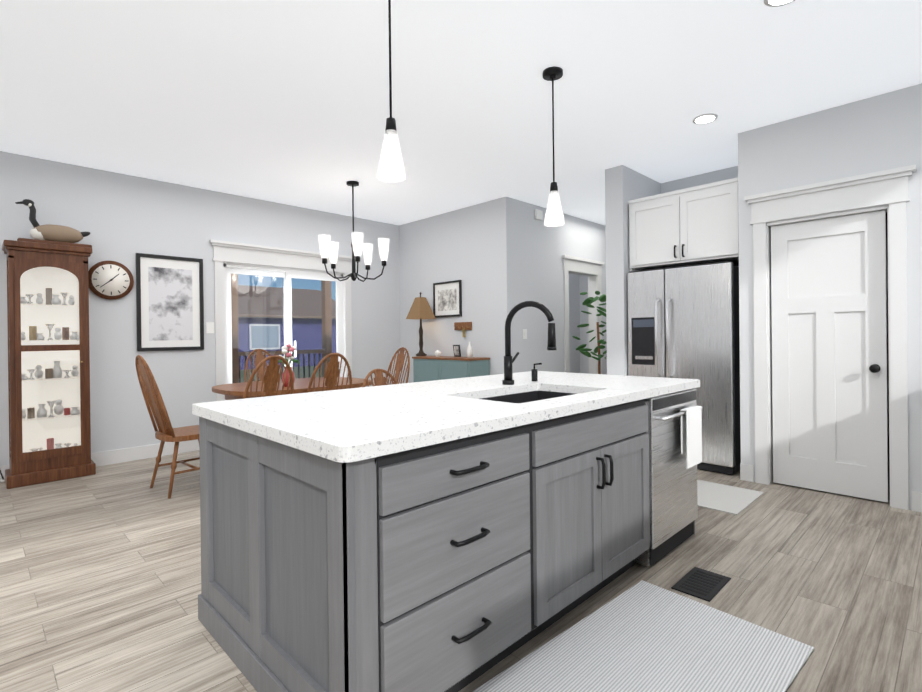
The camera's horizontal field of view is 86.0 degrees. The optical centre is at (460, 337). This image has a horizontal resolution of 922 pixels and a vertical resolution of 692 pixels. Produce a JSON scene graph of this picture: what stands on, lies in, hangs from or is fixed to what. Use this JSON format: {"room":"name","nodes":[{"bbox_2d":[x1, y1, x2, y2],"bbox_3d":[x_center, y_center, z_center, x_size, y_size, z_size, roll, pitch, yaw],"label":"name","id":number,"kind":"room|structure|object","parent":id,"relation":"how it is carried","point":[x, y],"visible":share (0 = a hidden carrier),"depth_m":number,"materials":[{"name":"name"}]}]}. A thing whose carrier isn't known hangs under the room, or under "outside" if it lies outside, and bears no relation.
{"room":"kitchen and dining room","nodes":[
{"label":"kitchen and dining room","id":0,"kind":"room"},
{"bbox_2d":[0,151,400,465],"bbox_3d":[-3.929,-0.181,4.261,8.710,2.800,0.140,-1,0,-45],"label":"wall","id":1,"kind":"structure","parent":0,"point":[123,219],"depth_m":4.97,"materials":[{"name":"white paint"}]},
{"bbox_2d":[0,439,199,481],"bbox_3d":[-4.731,1.166,3.348,5.800,0.130,0.015,-1,0,-45],"label":"baseboard","id":2,"kind":"structure","parent":1,"relation":"attached to","point":[152,450],"depth_m":4.85,"materials":[{"name":"white wood"}]},
{"bbox_2d":[88,261,133,299],"bbox_3d":[-3.339,-0.544,4.710,0.370,0.370,0.053,-1,0,-45],"label":"wall clock","id":3,"kind":"object","parent":1,"relation":"attached to","point":[111,280],"visible":0.94,"depth_m":4.69,"materials":[{"name":"brown wood"}]},
{"bbox_2d":[136,253,203,350],"bbox_3d":[-2.980,-0.349,5.083,0.610,0.970,0.024,-1,0,-45],"label":"picture","id":4,"kind":"object","parent":1,"relation":"attached to","point":[169,305],"visible":0.92,"depth_m":5.07,"materials":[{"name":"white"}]},
{"bbox_2d":[206,322,213,332],"bbox_3d":[-2.716,-0.103,5.353,0.080,0.120,0.010,-1,0,-45],"label":"switch plate","id":5,"kind":"object","parent":1,"relation":"attached to","point":[209,327],"visible":1,"depth_m":5.35,"materials":[{"name":"white plastic"}]},
{"bbox_2d":[209,239,351,400],"bbox_3d":[-2.085,0.066,6.004,1.810,2.255,0.150,-1,0,-45],"label":"sliding glass door","id":6,"kind":"structure","parent":1,"relation":"in","point":[236,253],"depth_m":5.88,"materials":[{"name":"white"}]},
{"bbox_2d":[399,196,515,383],"bbox_3d":[-0.123,-0.230,6.504,0.140,2.800,2.020,-1,0,-45],"label":"wall","id":7,"kind":"structure","parent":0,"point":[471,247],"depth_m":6.21,"materials":[{"name":"white paint"}]},
{"bbox_2d":[433,280,461,317],"bbox_3d":[-0.181,-0.494,6.441,0.024,0.460,0.520,-1,0,-45],"label":"picture frame","id":8,"kind":"object","parent":7,"relation":"attached to","point":[447,298],"visible":0.85,"depth_m":6.43,"materials":[{"name":"black"}]},
{"bbox_2d":[454,322,471,336],"bbox_3d":[0.014,-0.096,6.230,0.052,0.190,0.300,-1,0,-45],"label":"key rack","id":9,"kind":"object","parent":7,"relation":"attached to","point":[463,326],"visible":0.98,"depth_m":6.21,"materials":[{"name":"brown wood"}]},
{"bbox_2d":[0,450,921,691],"bbox_3d":[-0.178,1.230,3.394,12.800,0.100,6.750,-1,0,-45],"label":"floor","id":10,"kind":"structure","parent":0,"point":[100,580],"depth_m":2.38,"materials":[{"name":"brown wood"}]},
{"bbox_2d":[2,240,95,488],"bbox_3d":[-3.554,0.215,4.270,0.580,2.000,0.330,-1,0,-45],"label":"curio cabinet","id":11,"kind":"object","parent":10,"relation":"on","point":[48,360],"visible":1,"depth_m":4.28,"materials":[{"name":"brown wood"}]},
{"bbox_2d":[15,199,91,247],"bbox_3d":[-3.545,-0.979,4.310,0.507,0.384,0.166,-1,0,-45],"label":"duck decoy","id":12,"kind":"object","parent":11,"relation":"on","point":[57,234],"visible":0.83,"depth_m":4.24,"materials":[{"name":"brown wood"}]},
{"bbox_2d":[135,355,199,498],"bbox_3d":[-2.233,0.667,3.928,0.446,1.073,0.581,0,0,41],"label":"dining chair","id":13,"kind":"object","parent":10,"relation":"on","point":[155,404],"visible":0.73,"depth_m":3.79,"materials":[{"name":"brown wood"}]},
{"bbox_2d":[244,349,270,381],"bbox_3d":[-2.030,0.661,5.260,0.446,1.073,0.581,-1,0,-45],"label":"dining chair","id":14,"kind":"object","parent":10,"relation":"on","point":[259,357],"visible":0.25,"depth_m":5.40,"materials":[{"name":"brown wood"}]},
{"bbox_2d":[243,355,293,398],"bbox_3d":[-1.498,0.660,3.592,0.581,1.073,0.446,-1,0,39],"label":"dining chair","id":15,"kind":"object","parent":10,"relation":"on","point":[271,377],"visible":0.25,"depth_m":3.43,"materials":[{"name":"brown wood"}]},
{"bbox_2d":[212,377,371,399],"bbox_3d":[-1.544,0.811,4.642,1.380,0.760,1.040,-1,0,-45],"label":"dining table","id":16,"kind":"object","parent":10,"relation":"on","point":[232,391],"visible":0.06,"depth_m":4.31,"materials":[{"name":"brown wood"}]},
{"bbox_2d":[278,344,299,386],"bbox_3d":[-1.508,0.244,4.328,0.236,0.374,0.192,-1,0,-45],"label":"flower vase","id":17,"kind":"object","parent":16,"relation":"on","point":[287,349],"visible":0.79,"depth_m":4.30,"materials":[{"name":"red"}]},
{"bbox_2d":[307,353,351,392],"bbox_3d":[-1.147,0.655,3.980,0.446,1.073,0.581,-1,0,-43],"label":"dining chair","id":18,"kind":"object","parent":10,"relation":"on","point":[332,373],"visible":0.29,"depth_m":3.79,"materials":[{"name":"brown wood"}]},
{"bbox_2d":[362,369,397,386],"bbox_3d":[-0.393,0.704,3.334,0.446,0.963,0.580,-1,0,-45],"label":"chair","id":19,"kind":"object","parent":10,"relation":"on","point":[379,379],"visible":0.21,"depth_m":3.51,"materials":[{"name":"brown wood"}]},
{"bbox_2d":[386,347,409,384],"bbox_3d":[-0.828,0.648,5.210,0.581,1.073,0.446,-1,0,-45],"label":"dining chair","id":20,"kind":"object","parent":10,"relation":"on","point":[400,360],"visible":0.33,"depth_m":5.35,"materials":[{"name":"brown wood"}]},
{"bbox_2d":[198,385,699,691],"bbox_3d":[0.150,0.741,2.483,2.355,0.875,1.227,-1,0,-45],"label":"kitchen island","id":21,"kind":"object","parent":10,"relation":"on","point":[452,535],"depth_m":1.61,"materials":[{"name":"grey wood"}]},
{"bbox_2d":[192,371,699,464],"bbox_3d":[0.138,0.284,2.491,2.400,0.040,1.210,-1,0,-45],"label":"island countertop","id":22,"kind":"structure","parent":21,"relation":"on","point":[333,425],"depth_m":1.88,"materials":[{"name":"white stone"}]},
{"bbox_2d":[500,301,556,384],"bbox_3d":[0.374,0.032,2.695,0.152,0.457,0.301,-1,0,-45],"label":"faucet","id":23,"kind":"object","parent":22,"relation":"on","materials":[{"name":"black metal"}]},
{"bbox_2d":[484,389,579,400],"bbox_3d":[0.333,0.418,2.381,0.750,0.257,0.470,-1,0,-45],"label":"sink","id":24,"kind":"object","parent":22,"relation":"in","point":[517,394],"depth_m":2.68,"materials":[{"name":"black metal"}]},
{"bbox_2d":[528,363,541,380],"bbox_3d":[0.443,0.204,2.907,0.036,0.110,0.065,-1,0,-45],"label":"soap dispenser","id":25,"kind":"object","parent":22,"relation":"on","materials":[{"name":"black metal"}]},
{"bbox_2d":[634,389,702,566],"bbox_3d":[0.963,0.728,2.894,0.600,0.857,0.710,-1,0,-45],"label":"dishwasher","id":26,"kind":"object","parent":21,"relation":"in","point":[674,431],"visible":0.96,"depth_m":2.64,"materials":[{"name":"silver metal"}]},
{"bbox_2d":[412,356,489,381],"bbox_3d":[-0.146,0.709,6.150,0.380,0.925,1.044,-1,0,-45],"label":"base cabinet","id":27,"kind":"object","parent":10,"relation":"on","point":[429,368],"visible":0.25,"depth_m":5.94,"materials":[{"name":"teal paint"}]},
{"bbox_2d":[406,292,435,355],"bbox_3d":[-0.532,-0.175,6.549,0.283,0.844,0.283,-1,0,-45],"label":"table lamp","id":28,"kind":"object","parent":27,"relation":"on","point":[420,309],"visible":1,"depth_m":6.50,"materials":[{"name":"beige fabric"}]},
{"bbox_2d":[572,291,606,373],"bbox_3d":[1.843,0.262,6.597,0.600,1.771,0.663,-1,0,-45],"label":"potted plant","id":29,"kind":"object","parent":10,"relation":"on","point":[588,302],"visible":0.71,"depth_m":6.59,"materials":[{"name":"green plant"}]},
{"bbox_2d":[472,580,813,691],"bbox_3d":[0.663,1.170,1.730,1.140,0.009,0.690,-1,0,-41],"label":"runner rug","id":30,"kind":"object","parent":10,"relation":"on","point":[642,636],"visible":1,"depth_m":1.82,"materials":[{"name":"grey fabric"}]},
{"bbox_2d":[627,261,740,474],"bbox_3d":[2.143,0.253,4.619,0.797,1.770,0.910,-1,0,-45],"label":"refrigerator","id":31,"kind":"object","parent":10,"relation":"on","point":[683,322],"visible":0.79,"depth_m":4.25,"materials":[{"name":"grey metal"}]},
{"bbox_2d":[671,567,730,601],"bbox_3d":[1.141,1.165,2.343,0.290,0.008,0.170,-1,0,-45],"label":"floor vent","id":32,"kind":"object","parent":10,"relation":"in","point":[703,584],"visible":1,"depth_m":2.33,"materials":[{"name":"black metal"}]},
{"bbox_2d":[697,480,763,514],"bbox_3d":[1.694,1.154,3.761,0.620,0.007,0.920,-1,0,-45],"label":"area rug","id":33,"kind":"object","parent":10,"relation":"on","point":[725,498],"visible":0.54,"depth_m":3.55,"materials":[{"name":"white fabric"}]},
{"bbox_2d":[0,0,921,224],"bbox_3d":[-0.210,-1.670,3.385,12.800,0.100,6.750,-1,0,-45],"label":"ceiling","id":34,"kind":"structure","parent":0,"point":[283,101],"depth_m":3.20,"materials":[{"name":"white paint"}]},
{"bbox_2d":[318,181,389,281],"bbox_3d":[-1.145,-1.100,5.153,0.717,1.030,0.722,-1,0,-45],"label":"chandelier","id":35,"kind":"object","parent":34,"relation":"hanging from","point":[357,249],"visible":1,"depth_m":5.14,"materials":[{"name":"white glass"}]},
{"bbox_2d":[377,0,405,181],"bbox_3d":[-0.310,-1.158,2.166,0.124,0.915,0.124,-1,0,-45],"label":"pendant light","id":36,"kind":"object","parent":34,"relation":"hanging from","point":[391,158],"visible":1,"depth_m":2.15,"materials":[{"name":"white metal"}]},
{"bbox_2d":[542,66,563,226],"bbox_3d":[0.567,-1.160,3.032,0.124,0.935,0.124,-1,0,-45],"label":"pendant light","id":37,"kind":"object","parent":34,"relation":"hanging from","point":[553,73],"visible":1,"depth_m":3.02,"materials":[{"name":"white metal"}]},
{"bbox_2d":[693,113,717,123],"bbox_3d":[1.832,-1.639,3.709,0.170,0.010,0.170,-1,0,-45],"label":"recessed light","id":38,"kind":"object","parent":34,"relation":"in","point":[705,118],"visible":0.94,"depth_m":3.69,"materials":[{"name":"white plastic"}]},
{"bbox_2d":[764,0,794,6],"bbox_3d":[1.541,-1.631,2.353,0.170,0.010,0.170,-1,0,-45],"label":"recessed light","id":39,"kind":"object","parent":34,"relation":"in","point":[773,3],"visible":1,"depth_m":2.40,"materials":[{"name":"white plastic"}]},
{"bbox_2d":[514,199,606,374],"bbox_3d":[1.986,-0.256,7.379,4.090,2.800,3.100,-1,0,-45],"label":"wall","id":40,"kind":"structure","parent":0,"point":[540,248],"depth_m":6.35,"materials":[{"name":"white paint"}]},
{"bbox_2d":[523,329,526,338],"bbox_3d":[0.771,-0.038,5.958,0.080,0.120,0.010,-1,0,-45],"label":"hall light switch","id":41,"kind":"object","parent":40,"relation":"attached to","point":[524,333],"visible":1,"depth_m":5.96,"materials":[{"name":"white plastic"}]},
{"bbox_2d":[535,209,542,220],"bbox_3d":[0.966,-1.521,6.145,0.130,0.120,0.034,-1,0,-45],"label":"door chime","id":42,"kind":"object","parent":40,"relation":"attached to","point":[538,214],"visible":1,"depth_m":6.13,"materials":[{"name":"white plastic"}]},
{"bbox_2d":[562,255,604,373],"bbox_3d":[1.675,0.029,6.922,1.030,2.240,0.190,-1,0,-45],"label":"door frame","id":43,"kind":"structure","parent":40,"relation":"attached to","point":[581,265],"depth_m":7.07,"materials":[{"name":"white wood"}]},
{"bbox_2d":[605,165,662,375],"bbox_3d":[1.786,-0.247,5.070,0.840,2.800,0.185,-1,0,-45],"label":"wall","id":44,"kind":"structure","parent":0,"point":[623,184],"depth_m":4.77,"materials":[{"name":"white paint"}]},
{"bbox_2d":[628,177,738,270],"bbox_3d":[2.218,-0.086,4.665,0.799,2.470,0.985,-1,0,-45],"label":"upper cabinet","id":45,"kind":"object","parent":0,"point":[695,225],"visible":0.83,"depth_m":4.38,"materials":[{"name":"white wood"}]},
{"bbox_2d":[663,166,734,192],"bbox_3d":[2.557,-0.256,5.001,0.140,2.800,1.365,-1,0,-45],"label":"wall","id":46,"kind":"structure","parent":0,"point":[727,173],"depth_m":5.02,"materials":[{"name":"white paint"}]},
{"bbox_2d":[735,83,921,509],"bbox_3d":[2.984,-0.256,3.395,0.190,2.800,1.890,-1,0,-45],"label":"wall","id":47,"kind":"structure","parent":0,"point":[881,132],"depth_m":3.51,"materials":[{"name":"white paint"}]},
{"bbox_2d":[744,164,915,509],"bbox_3d":[2.677,0.015,3.631,0.200,2.265,1.000,-1,0,-45],"label":"door","id":48,"kind":"structure","parent":47,"relation":"attached to","point":[820,349],"depth_m":3.59,"materials":[{"name":"white wood"}]},
{"label":"outside","id":49,"kind":"structure","parent":0,"visible":0},
{"bbox_2d":[240,366,321,382],"bbox_3d":[-24.833,1.978,29.636,85.000,0.200,65.050,-1,0,-45],"label":"ground","id":50,"kind":"structure","parent":49,"point":[295,373],"depth_m":23.76,"materials":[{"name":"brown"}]},
{"bbox_2d":[231,274,331,382],"bbox_3d":[-3.098,0.151,7.343,4.220,3.100,3.040,-1,0,-45],"label":"deck","id":51,"kind":"object","parent":50,"relation":"on","point":[328,349],"depth_m":9.40,"materials":[{"name":"brown wood"}]},
{"bbox_2d":[238,285,335,369],"bbox_3d":[-20.316,-0.657,24.316,29.200,5.000,10.200,-1,0,-45],"label":"neighbor house","id":52,"kind":"structure","parent":50,"relation":"on","point":[279,311],"depth_m":28.69,"materials":[{"name":"blue"}]}
]}

